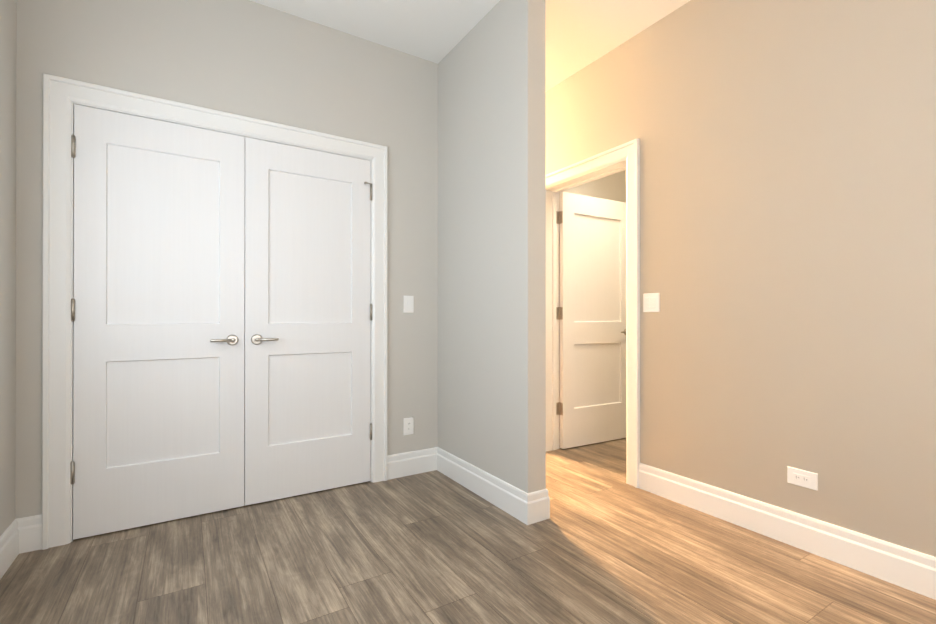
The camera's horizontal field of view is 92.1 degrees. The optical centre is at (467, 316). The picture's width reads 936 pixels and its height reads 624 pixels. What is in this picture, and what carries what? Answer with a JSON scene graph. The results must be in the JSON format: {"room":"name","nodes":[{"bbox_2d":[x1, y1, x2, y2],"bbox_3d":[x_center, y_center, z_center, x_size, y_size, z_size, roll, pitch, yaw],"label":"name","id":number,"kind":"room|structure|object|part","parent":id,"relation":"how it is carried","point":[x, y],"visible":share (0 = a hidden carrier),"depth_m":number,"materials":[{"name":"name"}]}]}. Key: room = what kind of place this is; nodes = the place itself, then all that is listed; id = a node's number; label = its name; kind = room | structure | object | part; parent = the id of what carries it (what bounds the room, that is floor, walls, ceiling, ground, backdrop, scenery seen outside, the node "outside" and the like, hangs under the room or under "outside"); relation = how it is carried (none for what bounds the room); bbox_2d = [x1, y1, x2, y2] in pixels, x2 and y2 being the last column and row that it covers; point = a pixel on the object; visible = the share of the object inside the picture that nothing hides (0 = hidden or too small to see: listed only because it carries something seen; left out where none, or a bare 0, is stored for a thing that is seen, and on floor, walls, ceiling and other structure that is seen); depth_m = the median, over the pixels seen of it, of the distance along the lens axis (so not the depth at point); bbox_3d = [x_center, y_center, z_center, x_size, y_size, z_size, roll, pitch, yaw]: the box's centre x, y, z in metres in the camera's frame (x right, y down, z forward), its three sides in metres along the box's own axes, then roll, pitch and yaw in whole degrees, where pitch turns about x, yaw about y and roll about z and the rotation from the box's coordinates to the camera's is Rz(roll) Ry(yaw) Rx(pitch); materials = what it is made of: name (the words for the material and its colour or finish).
{"room":"empty bedroom","nodes":[
{"label":"empty bedroom","id":0,"kind":"room"},
{"bbox_2d":[0,0,16,535],"bbox_3d":[-1.152,-0.377,0.425,0.150,2.940,3.850,0,0,-32],"label":"wall","id":1,"kind":"structure","parent":0,"point":[8,47],"depth_m":2.00,"materials":[{"name":"paint"}]},
{"bbox_2d":[0,516,31,578],"bbox_3d":[-1.115,1.013,0.532,0.030,0.160,3.700,0,0,-32],"label":"baseboard","id":2,"kind":"structure","parent":1,"relation":"attached to","point":[16,539],"depth_m":2.05,"materials":[{"name":"paint"}]},
{"bbox_2d":[15,0,625,518],"bbox_3d":[-0.135,-0.369,3.412,5.030,2.940,0.150,0,0,-32],"label":"wall","id":3,"kind":"structure","parent":0,"point":[249,58],"depth_m":2.65,"materials":[{"name":"paint"}]},
{"bbox_2d":[70,134,75,484],"bbox_3d":[-1.931,-0.037,2.203,0.017,1.709,0.017,0,0,-32],"label":"left closet door hinges","id":4,"kind":"object","parent":3,"relation":"attached to","point":[72,463],"visible":0.98,"depth_m":2.20,"materials":[{"name":"silver metal"}]},
{"bbox_2d":[73,104,244,539],"bbox_3d":[-1.621,0.023,2.422,0.754,2.135,0.035,0,0,-32],"label":"closet door","id":5,"kind":"structure","parent":3,"relation":"in","point":[159,298],"depth_m":2.39,"materials":[{"name":"paint"}]},
{"bbox_2d":[210,335,237,344],"bbox_3d":[-1.364,0.131,2.527,0.144,0.062,0.058,0,0,-32],"label":"handle","id":6,"kind":"object","parent":5,"relation":"attached to","point":[231,340],"visible":1,"depth_m":2.53,"materials":[{"name":"silver metal"}]},
{"bbox_2d":[42,73,386,549],"bbox_3d":[-1.329,0.017,2.669,1.553,2.164,0.150,0,0,-32],"label":"door frame","id":7,"kind":"structure","parent":3,"relation":"attached to","point":[72,252],"depth_m":2.22,"materials":[{"name":"paint"}]},
{"bbox_2d":[244,137,370,505],"bbox_3d":[-0.979,0.024,2.822,0.754,2.135,0.035,0,0,-32],"label":"closet door","id":8,"kind":"structure","parent":3,"relation":"in","point":[307,392],"depth_m":2.79,"materials":[{"name":"paint"}]},
{"bbox_2d":[251,334,278,344],"bbox_3d":[-1.187,0.131,2.638,0.144,0.062,0.058,0,0,-32],"label":"door lever","id":9,"kind":"object","parent":8,"relation":"attached to","point":[256,339],"visible":1,"depth_m":2.63,"materials":[{"name":"silver metal"}]},
{"bbox_2d":[364,181,371,439],"bbox_3d":[-0.660,-0.037,2.989,0.061,1.712,0.020,0,0,-43],"label":"right closet door hinges","id":10,"kind":"object","parent":3,"relation":"attached to","point":[365,182],"visible":1,"depth_m":2.99,"materials":[{"name":"silver metal"}]},
{"bbox_2d":[404,417,413,434],"bbox_3d":[-0.413,0.763,3.143,0.076,0.119,0.008,0,0,-32],"label":"electrical outlet","id":11,"kind":"object","parent":3,"relation":"attached to","point":[408,426],"visible":1,"depth_m":3.14,"materials":[{"name":"white plastic"}]},
{"bbox_2d":[404,296,413,312],"bbox_3d":[-0.412,-0.089,3.145,0.076,0.119,0.010,0,0,-32],"label":"light switch","id":12,"kind":"object","parent":3,"relation":"attached to","point":[408,304],"visible":1,"depth_m":3.14,"materials":[{"name":"white plastic"}]},
{"bbox_2d":[387,447,434,479],"bbox_3d":[-0.398,1.021,3.146,0.360,0.160,0.016,0,0,-32],"label":"baseboard","id":13,"kind":"structure","parent":3,"relation":"attached to","point":[418,461],"depth_m":3.14,"materials":[{"name":"paint"}]},
{"bbox_2d":[0,438,935,623],"bbox_3d":[0.226,1.150,2.926,5.135,0.100,6.650,0,0,-32],"label":"floor","id":14,"kind":"structure","parent":0,"point":[605,543],"depth_m":1.97,"materials":[{"name":"brown wood"}]},
{"bbox_2d":[250,0,690,91],"bbox_3d":[0.226,-1.890,2.934,5.135,0.100,6.650,0,0,-32],"label":"ceiling","id":15,"kind":"structure","parent":0,"point":[580,35],"depth_m":2.81,"materials":[{"name":"paint"}]},
{"bbox_2d":[438,0,545,492],"bbox_3d":[-0.610,-0.367,4.017,0.125,2.940,3.720,0,0,-32],"label":"wall","id":16,"kind":"structure","parent":0,"point":[492,242],"depth_m":2.66,"materials":[{"name":"paint"}]},
{"bbox_2d":[435,447,538,524],"bbox_3d":[0.057,1.020,2.829,0.040,0.160,1.036,0,0,-32],"label":"baseboard","id":17,"kind":"structure","parent":16,"relation":"attached to","point":[522,506],"depth_m":2.67,"materials":[{"name":"paint"}]},
{"bbox_2d":[539,489,549,521],"bbox_3d":[-0.545,1.023,4.044,0.016,0.160,3.736,0,0,-32],"label":"baseboard","id":18,"kind":"structure","parent":16,"relation":"attached to","point":[544,500],"depth_m":2.44,"materials":[{"name":"paint"}]},
{"bbox_2d":[546,0,935,556],"bbox_3d":[0.912,-0.369,3.385,0.160,2.940,6.400,0,0,-32],"label":"wall","id":19,"kind":"structure","parent":0,"point":[788,211],"depth_m":2.20,"materials":[{"name":"paint"}]},
{"bbox_2d":[556,211,558,223],"bbox_3d":[0.746,-0.831,3.766,0.039,0.102,0.002,0,0,-32],"label":"hinge plate","id":20,"kind":"object","parent":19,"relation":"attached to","point":[557,213],"depth_m":3.77,"materials":[{"name":"silver metal"}]},
{"bbox_2d":[556,402,558,414],"bbox_3d":[0.746,0.765,3.762,0.039,0.102,0.002,0,0,-32],"label":"hinge plate","id":21,"kind":"object","parent":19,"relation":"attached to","point":[557,404],"depth_m":3.76,"materials":[{"name":"silver metal"}]},
{"bbox_2d":[556,307,558,318],"bbox_3d":[0.746,-0.030,3.764,0.039,0.102,0.002,0,0,-32],"label":"hinge plate","id":22,"kind":"object","parent":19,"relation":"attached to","point":[557,310],"depth_m":3.76,"materials":[{"name":"silver metal"}]},
{"bbox_2d":[559,192,625,448],"bbox_3d":[1.121,0.027,3.954,0.814,2.135,0.056,0,0,-29],"label":"entry door","id":23,"kind":"structure","parent":19,"relation":"in","point":[593,320],"depth_m":3.91,"materials":[{"name":"paint"}]},
{"bbox_3d":[0.772,-0.033,3.763,0.017,1.709,0.052,0,0,-29],"label":"entry door hinges","id":24,"kind":"part","parent":23,"relation":"part of","materials":[{"name":"metal"}]},
{"bbox_2d":[546,138,639,487],"bbox_3d":[0.909,-0.024,3.388,0.214,2.251,1.020,0,0,-32],"label":"door frame","id":25,"kind":"structure","parent":19,"relation":"attached to","point":[629,152],"depth_m":3.07,"materials":[{"name":"paint"}]},
{"bbox_2d":[643,293,659,311],"bbox_3d":[1.151,-0.090,2.839,0.010,0.119,0.116,0,0,-32],"label":"light switch","id":26,"kind":"object","parent":19,"relation":"attached to","point":[651,302],"visible":1,"depth_m":2.83,"materials":[{"name":"white plastic"}]},
{"bbox_2d":[638,463,935,599],"bbox_3d":[1.807,1.017,1.774,0.016,0.160,2.665,0,0,-32],"label":"baseboard","id":27,"kind":"structure","parent":19,"relation":"attached to","point":[905,568],"depth_m":2.12,"materials":[{"name":"paint"}]},
{"bbox_2d":[787,466,817,490],"bbox_3d":[1.585,0.766,2.140,0.008,0.080,0.125,0,0,-32],"label":"electrical outlet","id":28,"kind":"object","parent":19,"relation":"attached to","point":[802,478],"visible":1,"depth_m":2.13,"materials":[{"name":"white plastic"}]}
]}

